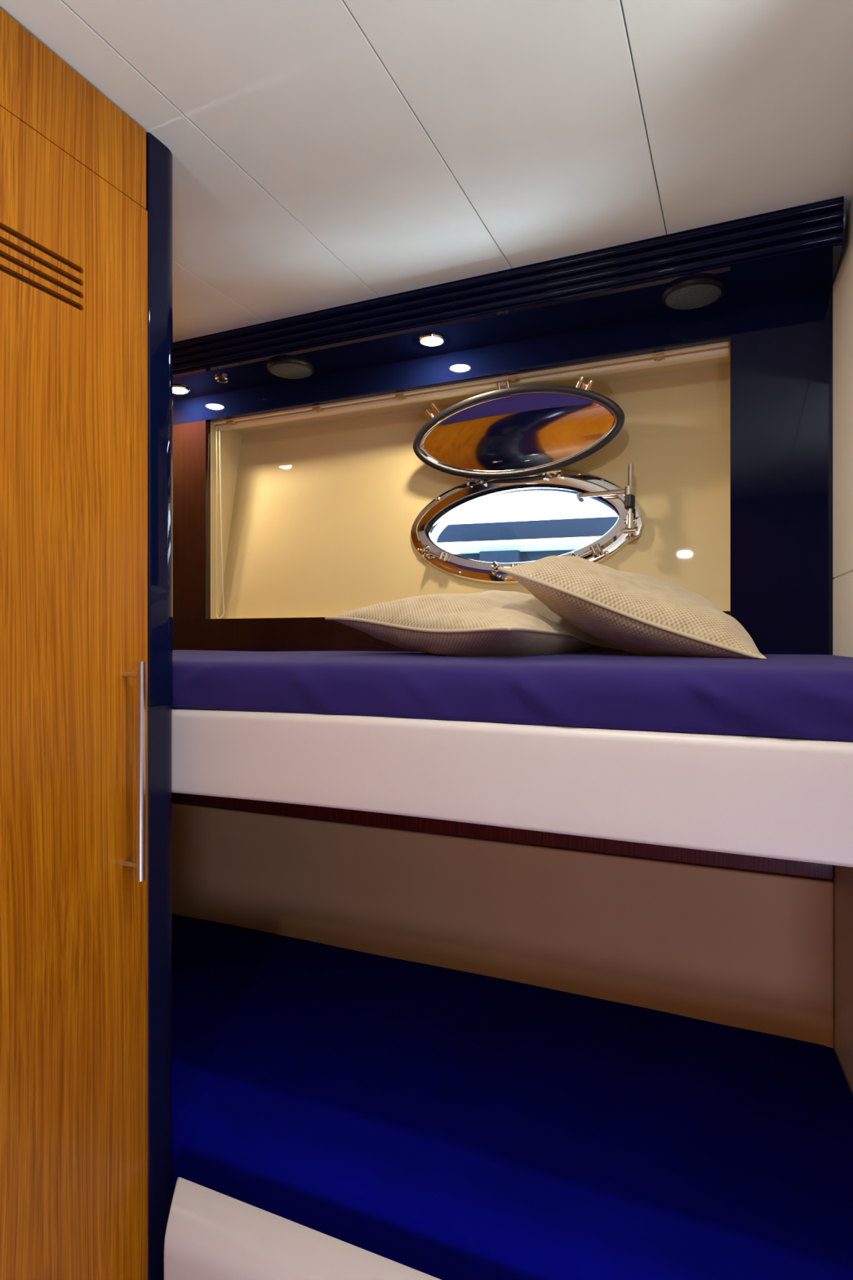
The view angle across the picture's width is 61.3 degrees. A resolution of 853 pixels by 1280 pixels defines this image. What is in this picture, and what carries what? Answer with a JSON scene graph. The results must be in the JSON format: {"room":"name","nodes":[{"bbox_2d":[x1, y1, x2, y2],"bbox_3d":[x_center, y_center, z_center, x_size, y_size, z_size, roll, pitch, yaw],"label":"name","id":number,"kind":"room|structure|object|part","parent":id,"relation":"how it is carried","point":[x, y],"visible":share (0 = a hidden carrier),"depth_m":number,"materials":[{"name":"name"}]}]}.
{"room":"boat cabin","nodes":[
{"label":"boat cabin","id":0,"kind":"room"},
{"bbox_2d":[0,0,852,342],"bbox_3d":[-0.114,-0.820,0.543,2.850,0.140,3.200,0,0,24],"label":"ceiling","id":1,"kind":"structure","parent":0,"point":[326,153],"depth_m":1.05,"materials":[{"name":"paint"}]},
{"bbox_2d":[171,286,834,1049],"bbox_3d":[0.053,0.255,1.815,1.760,1.990,0.268,0,0,24],"label":"wall","id":2,"kind":"structure","parent":0,"point":[742,948],"depth_m":1.60,"materials":[{"name":"beige paint"}]},
{"bbox_2d":[173,385,189,394],"bbox_3d":[-0.667,-0.669,1.930,0.060,0.011,0.060,0,0,24],"label":"recessed light","id":3,"kind":"object","parent":2,"relation":"attached to","point":[179,389],"visible":0.71,"depth_m":1.92,"materials":[{"name":"silver metal"}]},
{"bbox_2d":[214,375,229,382],"bbox_3d":[-0.526,-0.669,1.849,0.035,0.011,0.035,0,0,24],"label":"button","id":4,"kind":"object","parent":2,"relation":"attached to","point":[222,379],"visible":1,"depth_m":1.84,"materials":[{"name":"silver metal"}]},
{"bbox_2d":[266,357,315,378],"bbox_3d":[-0.335,-0.666,1.776,0.117,0.017,0.117,0,0,24],"label":"speaker","id":5,"kind":"object","parent":2,"relation":"attached to","point":[288,368],"visible":1,"depth_m":1.75},
{"bbox_2d":[270,363,311,378],"bbox_3d":[-0.335,-0.662,1.776,0.103,0.010,0.103,0,0,24],"label":"grille","id":6,"kind":"object","parent":5,"relation":"attached to","point":[288,371],"depth_m":1.76,"materials":[{"name":"metal"}]},
{"bbox_2d":[418,333,444,346],"bbox_3d":[0.012,-0.669,1.613,0.060,0.011,0.060,0,0,24],"label":"recessed light","id":7,"kind":"object","parent":2,"relation":"attached to","point":[429,340],"visible":1,"depth_m":1.60,"materials":[{"name":"silver metal"}]},
{"bbox_2d":[173,420,730,653],"bbox_3d":[-0.068,-0.178,1.754,1.490,0.857,0.020,0,0,24],"label":"trim","id":8,"kind":"structure","parent":2,"relation":"attached to","point":[193,628],"depth_m":1.99,"materials":[{"name":"brown wood"}]},
{"bbox_2d":[212,341,728,618],"bbox_3d":[0.018,-0.335,1.754,1.326,0.551,0.048,0,0,24],"label":"window frame","id":9,"kind":"structure","parent":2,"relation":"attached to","point":[717,350],"depth_m":1.70,"materials":[{"name":"beige wood"}]},
{"bbox_3d":[-0.576,-0.328,2.005,0.030,0.537,0.010,0,0,24],"label":"cord","id":10,"kind":"part","parent":9,"relation":"part of","materials":[{"name":"beige plastic"}]},
{"bbox_3d":[0.018,-0.602,1.755,1.326,0.018,0.046,0,0,24],"label":"head rail","id":11,"kind":"part","parent":9,"relation":"part of","materials":[{"name":"beige metal"}]},
{"bbox_2d":[210,341,730,618],"bbox_3d":[0.052,-0.333,1.830,1.378,0.609,0.215,0,0,24],"label":"trim","id":12,"kind":"structure","parent":2,"relation":"attached to","point":[230,440],"depth_m":2.03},
{"bbox_2d":[171,792,834,879],"bbox_3d":[0.018,0.346,1.724,1.670,0.212,0.075,0,0,24],"label":"trim","id":13,"kind":"structure","parent":2,"relation":"attached to","point":[794,868],"depth_m":1.59,"materials":[{"name":"brown wood"}]},
{"bbox_2d":[173,240,843,401],"bbox_3d":[-0.021,-0.683,1.637,1.670,0.020,0.157,0,0,24],"label":"ceiling panel","id":14,"kind":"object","parent":2,"relation":"attached to","point":[815,268],"depth_m":1.52,"materials":[{"name":"blue paint"}]},
{"bbox_2d":[173,195,844,374],"bbox_3d":[-0.043,-0.712,1.587,1.670,0.075,0.076,0,0,24],"label":"trim","id":15,"kind":"structure","parent":2,"relation":"attached to","point":[821,222],"depth_m":1.43,"materials":[{"name":"blue paint"}]},
{"bbox_2d":[171,708,852,867],"bbox_3d":[-0.111,0.171,1.365,1.727,0.133,0.687,0,0,24],"label":"bed rail","id":16,"kind":"object","parent":2,"relation":"attached to","point":[790,799],"visible":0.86,"depth_m":0.88,"materials":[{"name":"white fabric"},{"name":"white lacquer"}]},
{"bbox_2d":[171,649,852,742],"bbox_3d":[-0.111,0.065,1.369,1.716,0.086,0.700,0,0,24],"label":"mattress","id":17,"kind":"object","parent":16,"relation":"on","point":[778,695],"visible":0.78,"depth_m":0.90,"materials":[{"name":"fabric"}]},
{"bbox_2d":[324,590,622,656],"bbox_3d":[0.101,-0.032,1.285,0.400,0.116,0.401,0,0,42],"label":"cushion","id":18,"kind":"object","parent":17,"relation":"on","point":[491,622],"visible":0.88,"depth_m":1.15,"materials":[{"name":"beige fabric"}]},
{"bbox_2d":[497,555,767,658],"bbox_3d":[0.358,-0.056,1.214,0.375,0.163,0.402,0,0,23],"label":"cushion","id":19,"kind":"object","parent":17,"relation":"on","point":[637,614],"visible":0.99,"depth_m":1.07,"materials":[{"name":"beige fabric"}]},
{"bbox_2d":[431,490,614,545],"bbox_3d":[0.240,-0.261,1.769,0.522,0.222,0.093,0,0,24],"label":"trim","id":20,"kind":"structure","parent":2,"relation":"attached to","point":[453,516],"depth_m":1.83,"materials":[{"name":"white"}]},
{"bbox_2d":[410,375,643,584],"bbox_3d":[0.213,-0.365,1.704,0.576,0.468,0.126,0,0,25],"label":"porthole","id":21,"kind":"object","parent":2,"relation":"attached to","point":[508,439],"visible":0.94,"depth_m":1.69,"materials":[{"name":"silver metal"}]},
{"bbox_3d":[0.375,-0.359,1.644,0.178,0.080,0.047,0,-11,24],"label":"stay arm","id":22,"kind":"part","parent":21,"relation":"part of","materials":[{"name":"silver metal"}]},
{"bbox_3d":[0.448,-0.311,1.582,0.024,0.158,0.019,0,-11,24],"label":"threaded rod","id":23,"kind":"part","parent":21,"relation":"part of","materials":[{"name":"silver metal"}]},
{"bbox_2d":[661,276,725,309],"bbox_3d":[0.516,-0.666,1.393,0.117,0.017,0.117,0,0,24],"label":"speaker","id":24,"kind":"object","parent":2,"relation":"attached to","point":[693,293],"visible":1,"depth_m":1.37},
{"bbox_2d":[665,284,721,309],"bbox_3d":[0.516,-0.662,1.393,0.103,0.010,0.103,0,0,24],"label":"grille","id":25,"kind":"object","parent":24,"relation":"attached to","point":[677,296],"depth_m":1.38,"materials":[{"name":"silver metal"}]},
{"bbox_2d":[832,196,852,1096],"bbox_3d":[0.726,0.250,1.111,0.178,2.000,1.180,0,0,24],"label":"wall","id":26,"kind":"structure","parent":0,"point":[842,287],"depth_m":1.29,"materials":[{"name":"paint"}]},
{"bbox_3d":[-0.114,1.310,0.543,2.850,0.120,3.200,0,0,24],"label":"floor","id":27,"kind":"structure","parent":0,"visible":0},
{"bbox_2d":[0,8,147,1279],"bbox_3d":[-0.790,0.252,0.891,0.631,1.996,0.615,0,0,24],"label":"wardrobe","id":28,"kind":"object","parent":27,"relation":"on","point":[73,215],"visible":1,"depth_m":0.94,"materials":[{"name":"wood"}]},
{"bbox_3d":[-0.544,-0.689,0.783,0.021,0.114,0.608,0,0,24],"label":"panel","id":29,"kind":"part","parent":28,"relation":"part of","materials":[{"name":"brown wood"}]},
{"bbox_3d":[-0.411,0.183,1.012,0.037,0.306,0.012,0,0,24],"label":"handle","id":30,"kind":"part","parent":28,"relation":"part of","materials":[{"name":"silver metal"}]},
{"bbox_2d":[164,1177,440,1279],"bbox_3d":[-0.125,1.025,1.324,1.733,0.450,0.771,0,0,24],"label":"frame","id":31,"kind":"object","parent":27,"relation":"on","point":[211,1234],"visible":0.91,"depth_m":0.98,"materials":[{"name":"white leather"}]},
{"bbox_2d":[171,913,852,1279],"bbox_3d":[-0.109,0.821,1.372,1.718,0.135,0.671,0,0,24],"label":"mattress","id":32,"kind":"object","parent":31,"relation":"on","point":[442,1123],"visible":0.7,"depth_m":1.14,"materials":[{"name":"blue fabric"}]},
{"label":"outside","id":33,"kind":"structure","parent":0,"visible":0},
{"bbox_2d":[436,495,618,563],"bbox_3d":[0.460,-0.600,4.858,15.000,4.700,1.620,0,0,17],"label":"glass","id":34,"kind":"object","parent":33,"point":[531,528],"visible":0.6,"depth_m":4.07,"materials":[{"name":"white"}]},
{"bbox_3d":[-0.782,0.250,1.281,0.770,2.000,0.020,0,0,24],"label":"wall","id":35,"kind":"structure","parent":0,"visible":0},
{"bbox_2d":[145,132,173,706],"bbox_3d":[-0.416,-0.326,1.102,0.044,0.848,0.070,0,0,24],"label":"trim","id":36,"kind":"structure","parent":35,"relation":"attached to","point":[159,158],"depth_m":1.08,"materials":[{"name":"blue paint"}]},
{"bbox_2d":[147,703,171,1279],"bbox_3d":[-0.417,0.674,1.102,0.042,1.152,0.069,0,0,24],"label":"trim","id":37,"kind":"structure","parent":35,"relation":"attached to","point":[159,717],"depth_m":1.08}
]}

